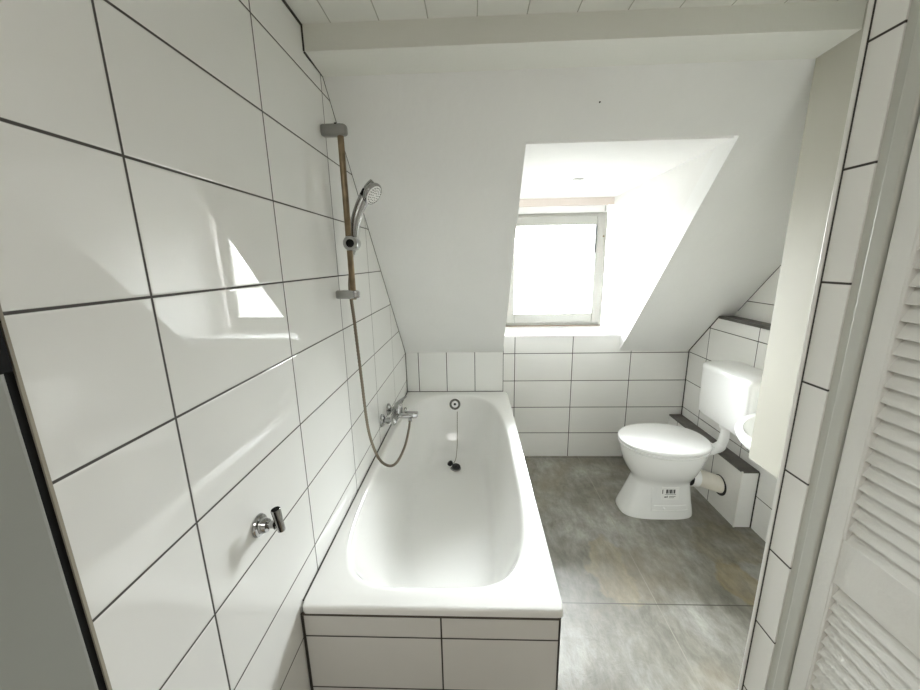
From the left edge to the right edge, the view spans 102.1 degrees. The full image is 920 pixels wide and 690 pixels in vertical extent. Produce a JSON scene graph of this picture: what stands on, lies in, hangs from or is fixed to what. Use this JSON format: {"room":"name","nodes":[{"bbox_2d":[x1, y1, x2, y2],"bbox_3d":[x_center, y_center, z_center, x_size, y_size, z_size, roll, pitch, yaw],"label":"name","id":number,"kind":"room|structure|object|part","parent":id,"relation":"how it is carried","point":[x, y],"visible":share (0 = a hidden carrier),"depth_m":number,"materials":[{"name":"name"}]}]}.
{"room":"bathroom","nodes":[
{"label":"bathroom","id":0,"kind":"room"},
{"bbox_2d":[0,0,406,689],"bbox_3d":[-0.489,0.055,1.518,0.120,2.095,2.171,-1,13,2],"label":"wall","id":1,"kind":"structure","parent":0,"point":[174,263],"depth_m":0.63,"materials":[{"name":"white tile"}]},
{"bbox_2d":[0,328,106,689],"bbox_3d":[-0.528,0.302,0.428,0.118,2.095,0.065,-1,13,2],"label":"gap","id":2,"kind":"structure","parent":1,"relation":"attached to","point":[10,379],"depth_m":0.43,"materials":[{"name":"black metal"}]},
{"bbox_2d":[0,304,111,689],"bbox_3d":[-0.471,0.294,0.456,0.010,2.095,0.004,-1,13,2],"label":"trim","id":3,"kind":"structure","parent":1,"relation":"attached to","point":[3,326],"depth_m":0.43,"materials":[{"name":"white plastic"}]},
{"bbox_2d":[252,506,284,537],"bbox_3d":[-0.422,0.395,0.829,0.057,0.068,0.051,-1,13,2],"label":"wall holder","id":4,"kind":"object","parent":1,"relation":"attached to","point":[262,524],"visible":1,"depth_m":0.82,"materials":[{"name":"silver metal"}]},
{"bbox_3d":[-0.423,0.402,0.833,0.021,0.021,0.021,-1,13,2],"label":"stem","id":5,"kind":"part","parent":4,"relation":"part of","materials":[{"name":"silver metal"}]},
{"bbox_2d":[282,0,322,76],"bbox_3d":[-0.466,-0.801,0.717,0.008,0.076,1.000,-1,13,2],"label":"joint","id":6,"kind":"object","parent":1,"relation":"attached to","point":[284,1],"visible":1,"depth_m":1.06,"materials":[{"name":"grey plastic"}]},
{"bbox_2d":[320,122,360,299],"bbox_3d":[-0.394,-0.441,1.273,0.096,0.566,0.078,-1,13,2],"label":"shower rail","id":7,"kind":"object","parent":1,"relation":"attached to","point":[351,243],"visible":1,"depth_m":1.25,"materials":[{"name":"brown metal"}]},
{"bbox_3d":[-0.371,-0.347,1.270,0.024,0.024,0.022,-1,13,2],"label":"slider knob","id":8,"kind":"part","parent":7,"relation":"part of","materials":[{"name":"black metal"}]},
{"bbox_2d":[350,179,381,254],"bbox_3d":[-0.335,-0.446,1.302,0.128,0.253,0.077,-1,13,2],"label":"shower","id":9,"kind":"object","parent":7,"relation":"attached to","point":[370,193],"visible":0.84,"depth_m":1.28,"materials":[{"name":"silver metal"}]},
{"bbox_2d":[348,255,411,466],"bbox_3d":[-0.335,0.087,1.672,0.062,0.983,0.557,2,13,14],"label":"shower hose","id":10,"kind":"object","parent":9,"relation":"attached to","point":[351,301],"visible":0.77,"depth_m":1.53,"materials":[{"name":"silver metal"}]},
{"bbox_2d":[323,79,405,352],"bbox_3d":[-0.417,-0.411,1.920,0.003,1.226,1.178,-1,13,2],"label":"joint","id":11,"kind":"object","parent":1,"relation":"attached to","point":[323,79],"visible":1,"depth_m":1.71,"materials":[{"name":"grey plastic"}]},
{"bbox_2d":[380,396,417,426],"bbox_3d":[-0.317,0.351,2.001,0.180,0.120,0.218,-1,13,2],"label":"mixer tap","id":12,"kind":"object","parent":1,"relation":"attached to","point":[397,409],"visible":1,"depth_m":1.98,"materials":[{"name":"silver metal"}]},
{"bbox_3d":[-0.288,0.376,2.006,0.124,0.036,0.038,-1,13,2],"label":"spout","id":13,"kind":"part","parent":12,"relation":"part of","materials":[{"name":"silver metal"}]},
{"bbox_2d":[406,336,688,455],"bbox_3d":[0.570,0.374,2.717,2.100,0.905,0.100,-1,13,2],"label":"wall","id":14,"kind":"structure","parent":0,"point":[569,396],"depth_m":2.64,"materials":[{"name":"white tile"}]},
{"bbox_2d":[505,324,619,336],"bbox_3d":[0.712,-0.114,2.782,0.813,0.013,0.458,-1,13,2],"label":"window sill","id":15,"kind":"structure","parent":14,"relation":"attached to","point":[524,331],"depth_m":2.67,"materials":[{"name":"white plastic"}]},
{"bbox_2d":[285,0,846,23],"bbox_3d":[0.218,-0.650,-0.399,3.250,0.100,2.925,-1,13,2],"label":"ceiling","id":16,"kind":"structure","parent":0,"point":[306,11],"depth_m":1.01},
{"bbox_2d":[302,0,868,76],"bbox_3d":[0.598,-0.948,1.150,2.300,0.135,0.258,-1,13,2],"label":"ceiling beam","id":17,"kind":"structure","parent":16,"relation":"attached to","point":[803,30],"depth_m":1.06,"materials":[{"name":"white paint"}]},
{"bbox_2d":[323,59,815,352],"bbox_3d":[0.632,-0.462,1.908,2.300,1.291,1.248,-1,13,2],"label":"ceiling","id":18,"kind":"structure","parent":0,"point":[445,152],"depth_m":1.48,"materials":[{"name":"white paint"}]},
{"bbox_2d":[520,136,733,198],"bbox_3d":[0.687,-0.964,2.087,0.993,0.079,1.438,-1,13,2],"label":"ceiling","id":19,"kind":"structure","parent":0,"point":[611,167],"depth_m":1.71,"materials":[{"name":"white paint"}]},
{"bbox_2d":[524,456,765,689],"bbox_3d":[0.716,1.119,1.734,2.450,0.120,2.336,-1,13,2],"label":"floor","id":20,"kind":"structure","parent":0,"point":[649,604],"depth_m":1.67,"materials":[{"name":"grey tile"}]},
{"bbox_2d":[303,391,562,689],"bbox_3d":[-0.045,0.773,1.897,0.719,0.510,1.717,-1,13,2],"label":"bathtub","id":21,"kind":"object","parent":20,"relation":"on","point":[454,527],"visible":0.99,"depth_m":1.29,"materials":[{"name":"white ceramic"}]},
{"bbox_2d":[300,612,313,689],"bbox_3d":[-0.433,0.978,1.082,0.007,0.484,0.008,-1,13,2],"label":"joint","id":22,"kind":"object","parent":21,"relation":"attached to","point":[302,617],"visible":1,"depth_m":1.05,"materials":[{"name":"grey plastic"}]},
{"bbox_2d":[303,391,502,600],"bbox_3d":[-0.067,0.522,1.853,0.691,0.006,1.697,-1,13,2],"label":"joint","id":23,"kind":"object","parent":21,"relation":"attached to","point":[407,391],"visible":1,"depth_m":1.50,"materials":[{"name":"grey plastic"}]},
{"bbox_2d":[302,612,560,620],"bbox_3d":[-0.082,0.738,1.014,0.705,0.011,0.012,-1,13,2],"label":"joint","id":24,"kind":"object","parent":21,"relation":"attached to","point":[303,613],"visible":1,"depth_m":1.01,"materials":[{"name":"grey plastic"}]},
{"bbox_3d":[-0.079,0.972,1.075,0.707,0.486,0.012,-1,13,2],"label":"panel","id":25,"kind":"part","parent":21,"relation":"part of","materials":[{"name":"white tile"}]},
{"bbox_3d":[-0.028,0.600,2.493,0.026,0.284,0.268,0,13,7],"label":"plug chain","id":26,"kind":"part","parent":21,"relation":"part of","materials":[{"name":"silver metal"}]},
{"bbox_2d":[556,621,560,689],"bbox_3d":[0.274,0.971,1.056,0.005,0.484,0.006,-1,13,2],"label":"joint","id":27,"kind":"object","parent":21,"relation":"attached to","point":[559,631],"visible":1,"depth_m":1.03,"materials":[{"name":"grey plastic"}]},
{"bbox_2d":[615,423,729,519],"bbox_3d":[1.189,0.683,2.121,0.571,0.543,0.386,-1,13,2],"label":"toilet","id":28,"kind":"object","parent":20,"relation":"on","point":[662,460],"visible":0.96,"depth_m":2.05,"materials":[{"name":"white ceramic"}]},
{"bbox_3d":[1.136,0.753,2.138,0.434,0.402,0.350,-1,13,2],"label":"bowl","id":29,"kind":"part","parent":28,"relation":"part of","materials":[{"name":"white ceramic"}]},
{"bbox_3d":[1.138,0.527,2.087,0.474,0.026,0.386,-1,13,2],"label":"seat lid","id":30,"kind":"part","parent":28,"relation":"part of","materials":[{"name":"white plastic"}]},
{"bbox_2d":[662,490,675,497],"bbox_3d":[1.152,0.819,2.048,0.075,0.050,0.004,0,13,3],"label":"print","id":31,"kind":"object","parent":28,"relation":"attached to","point":[665,493],"depth_m":2.05,"materials":[{"name":"grey paper"}]},
{"bbox_2d":[690,470,725,495],"bbox_3d":[1.404,0.775,2.116,0.216,0.158,0.121,-1,13,2],"label":"pipe","id":32,"kind":"object","parent":28,"relation":"attached to","point":[705,479],"visible":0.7,"depth_m":2.07,"materials":[{"name":"beige plastic"}]},
{"bbox_2d":[668,416,758,526],"bbox_3d":[1.534,0.743,2.333,0.098,0.322,0.746,-1,13,2],"label":"pipe boxing","id":33,"kind":"object","parent":20,"relation":"on","point":[725,505],"visible":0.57,"depth_m":2.02,"materials":[{"name":"white tile"}]},
{"bbox_2d":[669,414,759,472],"bbox_3d":[1.532,0.581,2.296,0.096,0.009,0.746,-1,13,2],"label":"ledge","id":34,"kind":"object","parent":33,"relation":"on","point":[727,454],"visible":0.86,"depth_m":2.13,"materials":[{"name":"grey stone"}]},
{"bbox_2d":[601,148,714,332],"bbox_3d":[1.116,-0.405,2.199,0.077,1.074,1.441,0,13,4],"label":"wall","id":35,"kind":"structure","parent":0,"point":[641,219],"depth_m":2.24,"materials":[{"name":"white paint"}]},
{"bbox_2d":[506,325,602,326],"bbox_3d":[0.711,-0.149,2.904,0.803,0.010,0.008,-1,13,2],"label":"trim","id":36,"kind":"structure","parent":35,"relation":"attached to","point":[531,325],"depth_m":2.90,"materials":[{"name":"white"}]},
{"bbox_2d":[506,205,608,325],"bbox_3d":[0.698,-0.588,2.845,0.789,0.885,0.126,-1,13,2],"label":"window","id":37,"kind":"structure","parent":35,"relation":"in","point":[599,220],"depth_m":2.77,"materials":[{"name":"grey plastic"}]},
{"bbox_2d":[519,197,614,206],"bbox_3d":[0.701,-1.044,2.739,0.813,0.051,0.130,-1,13,2],"label":"trim","id":38,"kind":"structure","parent":35,"relation":"attached to","point":[609,201],"depth_m":2.67,"materials":[{"name":"beige paint"}]},
{"bbox_2d":[682,318,777,541],"bbox_3d":[1.673,0.496,1.733,0.250,1.062,1.796,-1,13,2],"label":"wall","id":39,"kind":"structure","parent":0,"point":[725,340],"depth_m":2.12,"materials":[{"name":"white tile"}]},
{"bbox_2d":[681,318,717,413],"bbox_3d":[1.571,0.159,2.445,0.009,0.750,0.273,-1,13,2],"label":"joint","id":40,"kind":"object","parent":39,"relation":"attached to","point":[717,318],"visible":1,"depth_m":2.57,"materials":[{"name":"grey plastic"}]},
{"bbox_2d":[699,361,762,434],"bbox_3d":[1.470,0.278,1.982,0.165,0.320,0.395,-1,13,2],"label":"toilet cistern","id":41,"kind":"object","parent":39,"relation":"attached to","point":[729,390],"visible":0.65,"depth_m":1.94,"materials":[{"name":"white plastic"}]},
{"bbox_3d":[1.468,0.145,1.952,0.165,0.046,0.395,-1,13,2],"label":"cistern lid","id":42,"kind":"part","parent":41,"relation":"part of","materials":[{"name":"white plastic"}]},
{"bbox_2d":[732,471,743,526],"bbox_3d":[1.473,0.821,1.970,0.007,0.331,0.006,-1,13,2],"label":"trim","id":43,"kind":"structure","parent":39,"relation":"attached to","point":[741,477],"depth_m":1.97,"materials":[{"name":"white plastic"}]},
{"bbox_2d":[718,316,770,329],"bbox_3d":[1.657,-0.002,1.492,0.254,0.016,1.544,-1,13,2],"label":"ledge","id":44,"kind":"object","parent":39,"relation":"on","point":[750,322],"visible":0.22,"depth_m":2.02,"materials":[{"name":"grey stone"}]},
{"bbox_2d":[735,413,755,451],"bbox_3d":[1.343,0.425,1.625,0.402,0.150,0.353,-1,13,2],"label":"basin","id":45,"kind":"object","parent":39,"relation":"attached to","point":[744,427],"visible":0.17,"depth_m":1.62,"materials":[{"name":"white ceramic"}]},
{"bbox_2d":[750,473,759,527],"bbox_3d":[1.558,0.824,1.965,0.005,0.325,0.006,-1,13,2],"label":"joint","id":46,"kind":"object","parent":39,"relation":"attached to","point":[759,473],"visible":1,"depth_m":1.96,"materials":[{"name":"grey plastic"}]},
{"bbox_2d":[734,266,780,322],"bbox_3d":[1.689,-0.484,1.511,0.157,1.072,1.796,-1,13,2],"label":"wall","id":47,"kind":"structure","parent":0,"point":[760,307],"depth_m":2.00,"materials":[{"name":"white tile"}]},
{"bbox_2d":[738,265,780,310],"bbox_3d":[1.621,-0.453,1.809,0.004,0.665,0.641,-1,13,2],"label":"joint","id":48,"kind":"object","parent":47,"relation":"attached to","point":[780,265],"visible":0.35,"depth_m":2.00,"materials":[{"name":"grey plastic"}]},
{"bbox_2d":[749,1,868,478],"bbox_3d":[1.328,-0.194,0.995,0.444,1.435,0.603,-1,13,2],"label":"wall","id":49,"kind":"structure","parent":0,"point":[834,70],"depth_m":1.20,"materials":[{"name":"grey paint"}]},
{"bbox_2d":[743,0,911,689],"bbox_3d":[1.222,0.199,0.740,1.046,2.095,0.056,-1,13,2],"label":"wall partition","id":50,"kind":"structure","parent":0,"point":[890,18],"depth_m":0.70,"materials":[{"name":"white tile"}]},
{"bbox_2d":[738,0,874,689],"bbox_3d":[0.703,0.198,0.792,0.011,2.094,0.010,-1,13,2],"label":"trim","id":51,"kind":"structure","parent":50,"relation":"attached to","point":[871,2],"depth_m":0.73,"materials":[{"name":"white plastic"}]},
{"bbox_2d":[741,0,876,689],"bbox_3d":[0.700,0.199,0.786,0.002,2.094,0.002,-1,13,2],"label":"joint","id":52,"kind":"object","parent":50,"relation":"attached to","point":[874,6],"visible":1,"depth_m":0.72,"materials":[{"name":"grey plastic"}]},
{"bbox_3d":[1.286,0.220,0.645,1.110,2.095,0.130,-1,13,2],"label":"wall","id":53,"kind":"structure","parent":0,"visible":0},
{"bbox_2d":[766,0,919,689],"bbox_3d":[0.730,0.215,0.710,0.067,2.095,0.044,-1,13,2],"label":"door frame","id":54,"kind":"structure","parent":53,"relation":"attached to","point":[904,108],"depth_m":0.65,"materials":[{"name":"grey paint"}]},
{"bbox_2d":[788,115,919,689],"bbox_3d":[0.701,0.304,0.461,0.022,2.008,0.472,-1,13,2],"label":"door","id":55,"kind":"structure","parent":53,"relation":"in","point":[860,630],"depth_m":0.62,"materials":[{"name":"white paint"}]},
{"bbox_3d":[0.703,0.446,0.492,0.018,0.094,0.410,-1,13,2],"label":"rail","id":56,"kind":"part","parent":55,"relation":"part of","materials":[{"name":"white paint"}]},
{"bbox_3d":[-0.980,0.327,0.355,0.780,2.095,0.120,-1,13,2],"label":"wall","id":57,"kind":"structure","parent":0,"visible":0},
{"bbox_2d":[0,329,12,374],"bbox_3d":[-0.473,-0.019,0.355,0.008,0.108,0.047,-1,13,2],"label":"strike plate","id":58,"kind":"object","parent":57,"relation":"attached to","point":[5,364],"visible":1,"depth_m":0.38,"materials":[{"name":"black metal"}]},
{"bbox_2d":[0,374,98,689],"bbox_3d":[-0.529,0.316,0.364,0.122,2.095,0.173,-1,13,2],"label":"door frame","id":59,"kind":"structure","parent":57,"relation":"attached to","point":[42,645],"depth_m":0.40,"materials":[{"name":"grey paint"}]}
]}

